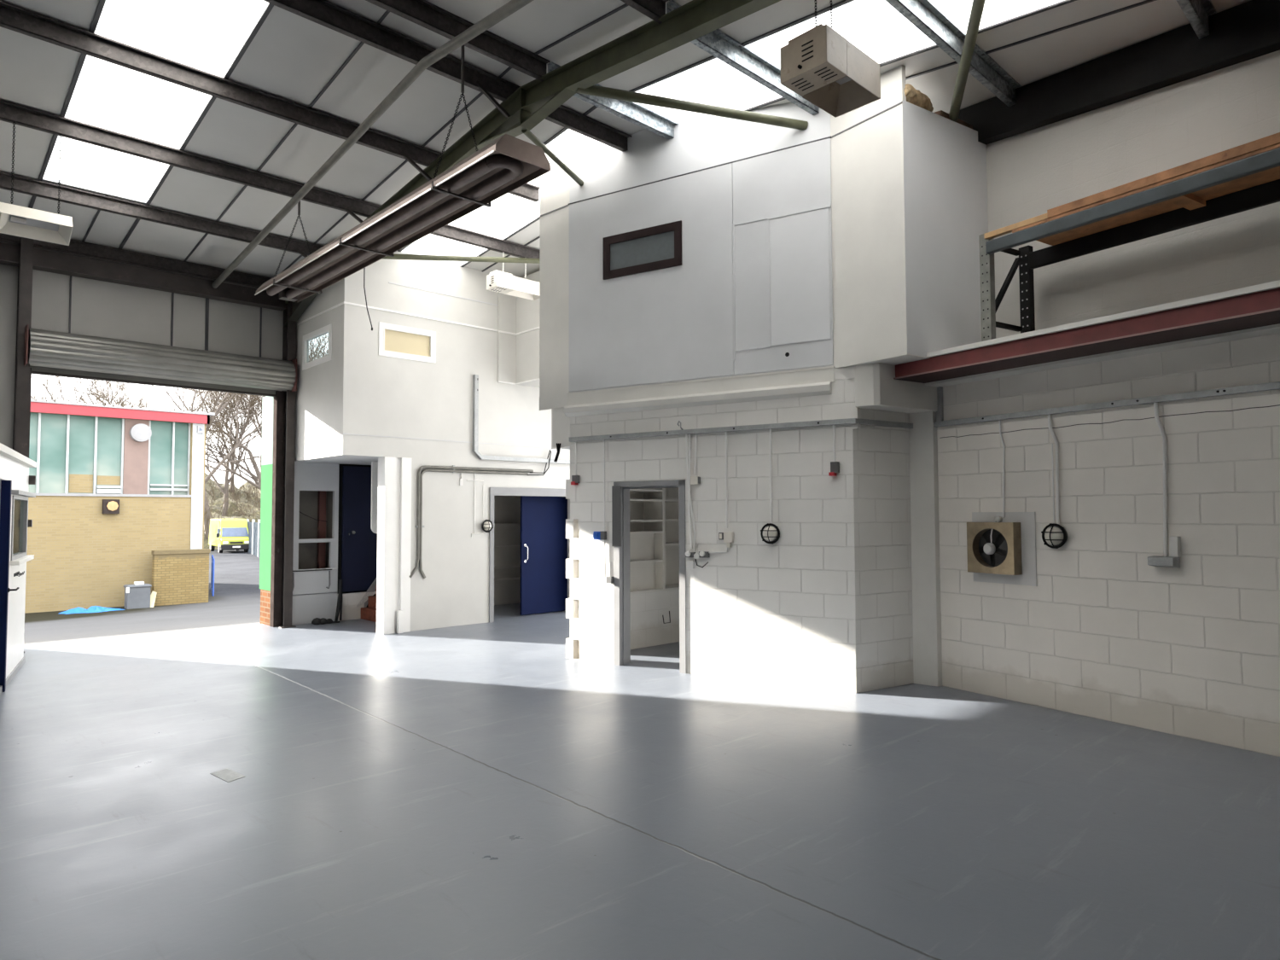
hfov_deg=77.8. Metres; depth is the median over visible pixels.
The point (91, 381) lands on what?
bare tree
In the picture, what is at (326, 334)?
bare tree
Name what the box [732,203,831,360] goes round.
trim
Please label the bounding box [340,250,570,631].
wall
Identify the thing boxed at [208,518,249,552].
van
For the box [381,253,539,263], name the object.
tube
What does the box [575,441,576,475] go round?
conduit
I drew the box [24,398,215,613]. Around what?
building
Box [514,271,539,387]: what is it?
wall
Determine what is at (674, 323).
wall panels
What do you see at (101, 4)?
trim
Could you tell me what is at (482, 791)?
floor
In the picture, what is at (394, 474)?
column
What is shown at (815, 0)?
chain
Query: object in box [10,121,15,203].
chain
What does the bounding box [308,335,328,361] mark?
bare tree
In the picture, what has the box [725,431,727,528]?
conduit
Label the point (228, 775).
floor plate
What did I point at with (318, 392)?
wall
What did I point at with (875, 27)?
skylight
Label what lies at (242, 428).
bare tree
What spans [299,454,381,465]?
ceiling
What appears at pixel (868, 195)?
wall
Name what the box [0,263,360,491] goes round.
wall
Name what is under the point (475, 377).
galvanised trunking
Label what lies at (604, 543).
conduit
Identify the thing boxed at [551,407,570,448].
wall
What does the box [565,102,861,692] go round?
wall
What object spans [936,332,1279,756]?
wall
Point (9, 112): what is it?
purlin
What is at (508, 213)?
skylight
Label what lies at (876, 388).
trim
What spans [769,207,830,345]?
wall panel
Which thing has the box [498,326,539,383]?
trim
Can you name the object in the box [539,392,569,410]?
trim
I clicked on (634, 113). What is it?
purlin
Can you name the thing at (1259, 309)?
beam
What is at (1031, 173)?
wall
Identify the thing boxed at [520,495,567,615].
sliding door
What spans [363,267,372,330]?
pull cord
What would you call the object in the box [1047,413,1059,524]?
conduit
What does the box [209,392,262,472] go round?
bare tree
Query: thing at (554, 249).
wall
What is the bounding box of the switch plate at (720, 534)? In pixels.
[718,532,723,539]
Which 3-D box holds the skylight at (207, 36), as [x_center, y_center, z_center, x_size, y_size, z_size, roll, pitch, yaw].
[-4.593,-3.520,7.309,1.000,0.461,4.280,2,-3,-43]
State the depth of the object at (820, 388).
7.92 m
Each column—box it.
[12,237,33,652]
[376,456,411,634]
[908,411,942,686]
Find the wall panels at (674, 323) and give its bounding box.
[568,138,833,391]
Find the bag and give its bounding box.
[311,617,339,624]
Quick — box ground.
[23,549,260,645]
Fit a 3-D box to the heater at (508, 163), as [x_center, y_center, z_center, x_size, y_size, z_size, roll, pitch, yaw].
[-2.590,-2.311,7.636,0.540,0.171,5.062,2,-3,-43]
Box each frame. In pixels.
[276,0,781,628]
[611,479,686,673]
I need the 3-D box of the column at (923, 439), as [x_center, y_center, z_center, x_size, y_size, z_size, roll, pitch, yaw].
[2.759,0.494,7.572,0.355,2.840,0.290,2,-3,-43]
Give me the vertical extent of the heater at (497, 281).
0.238 m
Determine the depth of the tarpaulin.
22.87 m
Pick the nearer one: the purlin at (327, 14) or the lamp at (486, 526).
the purlin at (327, 14)
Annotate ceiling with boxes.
[0,0,1250,278]
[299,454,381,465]
[834,350,929,368]
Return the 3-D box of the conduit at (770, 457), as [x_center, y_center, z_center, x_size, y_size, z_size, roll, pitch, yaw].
[1.243,-0.037,7.535,0.021,0.910,0.020,-2,-3,32]
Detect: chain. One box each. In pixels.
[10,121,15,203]
[57,133,62,214]
[273,200,311,276]
[433,44,477,179]
[814,0,817,26]
[830,0,832,28]
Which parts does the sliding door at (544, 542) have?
pull handle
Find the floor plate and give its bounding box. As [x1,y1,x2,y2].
[209,768,244,782]
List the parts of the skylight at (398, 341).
pane, frame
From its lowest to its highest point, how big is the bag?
0.102 m
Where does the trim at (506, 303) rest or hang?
attached to the wall at (527, 311)
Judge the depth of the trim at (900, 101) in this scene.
7.08 m
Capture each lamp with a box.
[481,519,493,532]
[760,523,779,544]
[1041,523,1067,548]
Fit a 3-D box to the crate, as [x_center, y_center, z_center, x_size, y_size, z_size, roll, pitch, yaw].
[-15.153,3.469,23.927,0.670,0.800,0.490,2,-3,-43]
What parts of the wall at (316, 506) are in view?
post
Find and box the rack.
[978,132,1279,341]
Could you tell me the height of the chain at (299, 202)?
0.975 m
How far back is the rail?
10.40 m
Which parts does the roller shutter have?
plate, guide rail, rail, guide rail, plate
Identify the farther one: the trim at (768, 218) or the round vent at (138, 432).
the round vent at (138, 432)
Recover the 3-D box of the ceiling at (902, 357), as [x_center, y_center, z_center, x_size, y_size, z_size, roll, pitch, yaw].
[2.488,-1.039,7.275,1.240,0.030,1.050,2,-3,-43]
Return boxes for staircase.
[356,577,376,622]
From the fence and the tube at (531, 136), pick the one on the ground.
the fence
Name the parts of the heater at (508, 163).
plate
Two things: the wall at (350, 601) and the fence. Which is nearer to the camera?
the wall at (350, 601)
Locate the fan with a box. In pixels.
[966,515,1022,575]
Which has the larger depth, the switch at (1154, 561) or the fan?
the fan
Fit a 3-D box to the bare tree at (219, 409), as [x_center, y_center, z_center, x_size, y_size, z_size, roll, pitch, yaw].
[-38.795,-5.445,73.291,19.820,21.912,18.479,2,-3,-43]
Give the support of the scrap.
on the wall at (945, 180)
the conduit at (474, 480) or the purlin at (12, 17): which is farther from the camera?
the conduit at (474, 480)
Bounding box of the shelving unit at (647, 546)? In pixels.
[629,488,679,593]
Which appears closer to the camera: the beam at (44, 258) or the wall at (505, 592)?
the beam at (44, 258)
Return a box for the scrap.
[934,110,972,128]
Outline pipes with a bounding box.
[409,449,551,578]
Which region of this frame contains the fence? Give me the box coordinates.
[246,518,260,557]
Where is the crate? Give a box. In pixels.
[123,581,151,609]
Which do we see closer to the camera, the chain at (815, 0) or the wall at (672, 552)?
the chain at (815, 0)
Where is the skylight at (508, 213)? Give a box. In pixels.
[401,128,605,265]
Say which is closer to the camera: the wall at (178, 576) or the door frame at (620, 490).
the door frame at (620, 490)
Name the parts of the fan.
fan blade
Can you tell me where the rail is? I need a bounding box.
[29,365,278,394]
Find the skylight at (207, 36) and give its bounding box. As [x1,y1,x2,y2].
[42,0,268,203]
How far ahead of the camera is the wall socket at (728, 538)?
7.73 m
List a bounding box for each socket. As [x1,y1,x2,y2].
[593,531,606,540]
[718,531,733,547]
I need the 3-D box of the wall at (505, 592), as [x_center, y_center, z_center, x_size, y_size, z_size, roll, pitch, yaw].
[-3.084,1.001,13.618,4.290,2.385,0.050,2,-3,-43]
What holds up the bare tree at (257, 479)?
on the bank
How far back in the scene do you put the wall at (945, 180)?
6.95 m
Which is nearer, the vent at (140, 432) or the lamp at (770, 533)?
the lamp at (770, 533)
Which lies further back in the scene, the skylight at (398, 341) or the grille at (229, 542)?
the grille at (229, 542)
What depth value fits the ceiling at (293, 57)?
7.26 m
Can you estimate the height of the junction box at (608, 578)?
0.070 m
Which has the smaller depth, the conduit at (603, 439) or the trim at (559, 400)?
the conduit at (603, 439)
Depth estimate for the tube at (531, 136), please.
8.02 m
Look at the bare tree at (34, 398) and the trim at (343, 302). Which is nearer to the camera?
the trim at (343, 302)
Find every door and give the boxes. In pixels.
[341,465,377,592]
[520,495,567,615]
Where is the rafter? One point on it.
(1249, 30)
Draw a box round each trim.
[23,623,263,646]
[28,0,1156,272]
[68,275,261,357]
[296,301,498,331]
[343,281,561,448]
[488,487,565,622]
[497,292,516,384]
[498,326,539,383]
[539,101,902,216]
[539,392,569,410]
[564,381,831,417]
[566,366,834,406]
[568,135,831,204]
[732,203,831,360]
[855,362,937,413]
[939,404,1279,438]
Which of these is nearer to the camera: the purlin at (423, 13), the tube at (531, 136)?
the purlin at (423, 13)
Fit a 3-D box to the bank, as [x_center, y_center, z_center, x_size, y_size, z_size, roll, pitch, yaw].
[-41.745,2.345,80.296,70.000,8.700,30.000,2,-3,-43]
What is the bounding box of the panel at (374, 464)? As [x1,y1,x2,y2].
[370,461,378,533]
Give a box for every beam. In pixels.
[0,239,286,310]
[893,287,1279,383]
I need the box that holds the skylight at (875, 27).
[635,0,1064,122]
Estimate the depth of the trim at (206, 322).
10.99 m
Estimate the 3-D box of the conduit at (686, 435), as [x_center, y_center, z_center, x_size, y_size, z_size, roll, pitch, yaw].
[0.494,0.110,7.998,0.075,1.161,0.026,-2,-3,32]
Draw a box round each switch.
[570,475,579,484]
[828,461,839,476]
[1147,555,1180,567]
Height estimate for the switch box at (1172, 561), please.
0.224 m
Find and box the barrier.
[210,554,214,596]
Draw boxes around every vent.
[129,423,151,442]
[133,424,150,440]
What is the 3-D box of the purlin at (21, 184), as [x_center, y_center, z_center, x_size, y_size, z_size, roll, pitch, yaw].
[-7.895,-3.193,7.210,10.270,0.145,0.113,2,-3,-43]
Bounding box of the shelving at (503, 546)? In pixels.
[494,510,520,581]
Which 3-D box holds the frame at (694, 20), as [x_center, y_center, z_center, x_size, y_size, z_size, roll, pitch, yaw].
[-0.166,-0.922,6.095,0.507,5.565,15.000,2,-3,-43]
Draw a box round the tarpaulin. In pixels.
[59,605,124,614]
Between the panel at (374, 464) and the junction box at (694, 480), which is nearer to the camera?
the junction box at (694, 480)
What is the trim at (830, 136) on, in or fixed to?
attached to the wall at (782, 612)
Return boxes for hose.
[334,579,342,621]
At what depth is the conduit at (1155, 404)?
5.77 m
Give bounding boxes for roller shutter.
[23,324,296,627]
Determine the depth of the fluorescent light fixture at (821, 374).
7.92 m
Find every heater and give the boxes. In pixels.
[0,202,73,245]
[254,133,550,302]
[486,269,539,300]
[779,23,880,117]
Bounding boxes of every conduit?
[466,473,483,536]
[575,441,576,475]
[603,439,605,531]
[603,540,605,577]
[685,434,692,548]
[688,434,695,552]
[693,433,697,473]
[708,546,727,552]
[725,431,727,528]
[769,428,772,523]
[832,424,835,461]
[999,419,1005,517]
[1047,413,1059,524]
[1051,443,1054,522]
[1153,402,1167,556]
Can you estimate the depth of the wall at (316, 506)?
12.00 m
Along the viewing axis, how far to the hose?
11.95 m
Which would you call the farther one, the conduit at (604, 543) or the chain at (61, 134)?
the conduit at (604, 543)
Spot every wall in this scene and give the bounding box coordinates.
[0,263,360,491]
[0,442,36,694]
[151,548,210,605]
[291,461,339,624]
[294,279,344,461]
[337,464,520,607]
[337,591,375,621]
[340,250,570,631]
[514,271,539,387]
[539,160,569,397]
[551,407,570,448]
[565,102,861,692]
[629,487,679,585]
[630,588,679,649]
[830,64,907,366]
[852,408,913,692]
[902,99,988,356]
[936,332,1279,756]
[986,50,1279,338]
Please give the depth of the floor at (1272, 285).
5.46 m
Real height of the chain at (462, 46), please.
1.276 m
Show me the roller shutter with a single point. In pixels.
(55, 353)
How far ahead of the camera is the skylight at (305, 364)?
11.09 m
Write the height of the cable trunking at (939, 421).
0.385 m
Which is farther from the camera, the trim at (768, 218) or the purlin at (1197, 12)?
the trim at (768, 218)
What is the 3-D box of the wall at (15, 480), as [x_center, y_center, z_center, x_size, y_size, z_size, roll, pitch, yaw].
[-5.728,0.825,7.114,0.199,2.200,4.060,1,-3,-32]
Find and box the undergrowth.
[203,470,261,538]
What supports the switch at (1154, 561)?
attached to the switch box at (1172, 561)
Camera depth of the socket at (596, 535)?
8.51 m
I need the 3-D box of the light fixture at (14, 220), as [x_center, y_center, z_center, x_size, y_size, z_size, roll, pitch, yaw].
[-5.734,-2.382,7.262,0.860,0.243,0.289,2,-3,-43]
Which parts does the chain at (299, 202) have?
leg, leg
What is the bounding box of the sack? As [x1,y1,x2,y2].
[150,591,157,607]
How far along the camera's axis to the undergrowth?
74.10 m
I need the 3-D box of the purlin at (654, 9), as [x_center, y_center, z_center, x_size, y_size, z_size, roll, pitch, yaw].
[-3.503,-3.699,2.531,10.180,0.145,0.113,2,-3,-43]
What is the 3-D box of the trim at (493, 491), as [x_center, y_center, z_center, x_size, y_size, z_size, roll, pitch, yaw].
[-1.715,1.134,12.438,1.620,2.010,0.215,2,-3,-43]
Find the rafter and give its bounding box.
[958,0,1279,145]
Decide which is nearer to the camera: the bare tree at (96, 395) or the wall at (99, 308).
the wall at (99, 308)
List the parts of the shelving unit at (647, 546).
panel, shelf, shelf, shelf, shelf, shelf, shelf, shelf, shelf, shelf, shelf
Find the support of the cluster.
attached to the wall at (782, 612)
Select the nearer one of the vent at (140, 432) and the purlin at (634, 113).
the purlin at (634, 113)
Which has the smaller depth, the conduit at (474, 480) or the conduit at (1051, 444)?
the conduit at (1051, 444)
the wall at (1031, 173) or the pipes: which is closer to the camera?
the wall at (1031, 173)
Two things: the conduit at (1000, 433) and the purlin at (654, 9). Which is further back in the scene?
the conduit at (1000, 433)
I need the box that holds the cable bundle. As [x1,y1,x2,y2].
[553,442,560,462]
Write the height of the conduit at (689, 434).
1.191 m
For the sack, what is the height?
0.480 m
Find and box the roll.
[904,83,933,111]
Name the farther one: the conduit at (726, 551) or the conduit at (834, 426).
the conduit at (726, 551)
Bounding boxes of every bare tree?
[30,373,153,407]
[30,377,82,402]
[31,374,163,409]
[108,382,265,539]
[132,387,261,494]
[164,392,264,516]
[168,389,261,492]
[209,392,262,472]
[308,332,328,360]
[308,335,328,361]
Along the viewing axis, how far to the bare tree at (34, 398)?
66.81 m
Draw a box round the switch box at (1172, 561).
[1147,536,1181,567]
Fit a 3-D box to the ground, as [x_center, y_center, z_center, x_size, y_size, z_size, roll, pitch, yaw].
[-26.220,4.147,42.038,60.000,1.190,72.700,2,-3,-43]
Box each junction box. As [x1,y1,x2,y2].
[605,576,613,583]
[690,476,700,484]
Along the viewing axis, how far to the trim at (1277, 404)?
6.06 m
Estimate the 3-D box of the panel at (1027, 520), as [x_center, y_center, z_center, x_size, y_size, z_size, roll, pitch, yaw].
[3.136,0.585,6.849,0.014,0.615,0.585,1,-3,-32]
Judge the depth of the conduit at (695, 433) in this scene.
7.97 m
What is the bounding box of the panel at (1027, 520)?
[971,512,1037,586]
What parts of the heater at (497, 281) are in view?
casing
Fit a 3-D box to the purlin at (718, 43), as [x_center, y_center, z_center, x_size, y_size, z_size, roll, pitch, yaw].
[0.937,-3.535,6.740,2.020,0.145,0.113,2,-3,-43]
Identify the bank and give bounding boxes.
[203,472,261,549]
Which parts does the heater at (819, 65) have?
casing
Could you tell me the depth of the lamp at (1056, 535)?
6.40 m
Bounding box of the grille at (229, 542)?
[229,541,243,543]
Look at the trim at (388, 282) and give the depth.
11.37 m
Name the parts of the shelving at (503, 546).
shelf, shelf, shelf, shelf, shelf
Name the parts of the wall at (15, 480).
skirting, door handle, rail, sill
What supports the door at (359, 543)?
in the wall at (505, 592)
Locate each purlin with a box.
[0,0,540,202]
[0,99,539,258]
[0,171,323,255]
[0,232,271,288]
[262,0,631,151]
[365,0,549,81]
[547,61,677,139]
[620,0,669,23]
[666,0,819,115]
[884,0,1021,106]
[1176,0,1216,39]
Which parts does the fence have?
post, post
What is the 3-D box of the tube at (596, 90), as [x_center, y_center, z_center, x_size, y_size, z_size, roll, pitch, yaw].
[0.512,-3.367,7.175,2.214,0.095,0.084,1,-3,-17]
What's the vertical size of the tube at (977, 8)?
0.222 m
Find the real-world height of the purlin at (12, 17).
0.145 m
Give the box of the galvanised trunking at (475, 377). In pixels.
[472,374,570,464]
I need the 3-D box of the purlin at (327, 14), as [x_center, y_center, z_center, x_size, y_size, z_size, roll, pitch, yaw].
[-4.367,-3.779,4.543,11.690,0.145,0.113,2,-3,-43]
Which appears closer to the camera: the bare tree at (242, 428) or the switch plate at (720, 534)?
the switch plate at (720, 534)
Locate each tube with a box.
[211,0,533,288]
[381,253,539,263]
[521,129,583,186]
[576,85,808,130]
[948,0,985,122]
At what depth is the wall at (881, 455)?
7.30 m
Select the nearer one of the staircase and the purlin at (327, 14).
the purlin at (327, 14)
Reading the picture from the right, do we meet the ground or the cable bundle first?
the cable bundle
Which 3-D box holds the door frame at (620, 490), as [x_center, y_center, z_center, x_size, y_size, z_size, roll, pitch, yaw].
[0.136,0.984,8.317,0.880,1.945,0.220,-2,-3,32]
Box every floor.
[0,602,1279,959]
[926,279,1279,357]
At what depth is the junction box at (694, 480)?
7.94 m
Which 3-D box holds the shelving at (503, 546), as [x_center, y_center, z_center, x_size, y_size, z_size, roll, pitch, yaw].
[-2.469,1.257,13.970,1.300,1.900,0.270,2,-3,-43]
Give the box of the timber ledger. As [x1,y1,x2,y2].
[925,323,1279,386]
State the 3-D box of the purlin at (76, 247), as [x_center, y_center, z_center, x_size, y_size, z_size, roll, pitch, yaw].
[-8.892,-2.992,8.254,10.270,0.145,0.113,2,-3,-43]
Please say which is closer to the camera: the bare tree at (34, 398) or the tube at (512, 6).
the tube at (512, 6)
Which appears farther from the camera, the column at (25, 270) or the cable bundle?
the column at (25, 270)
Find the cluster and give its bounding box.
[685,551,709,569]
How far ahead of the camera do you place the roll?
6.84 m
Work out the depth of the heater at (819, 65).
5.25 m
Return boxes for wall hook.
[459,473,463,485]
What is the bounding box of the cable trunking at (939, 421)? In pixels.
[569,381,1279,442]
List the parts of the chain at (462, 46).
leg, leg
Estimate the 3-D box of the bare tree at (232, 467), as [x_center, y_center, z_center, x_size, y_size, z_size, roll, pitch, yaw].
[-42.332,-5.180,80.996,10.464,15.597,13.345,2,-3,-43]

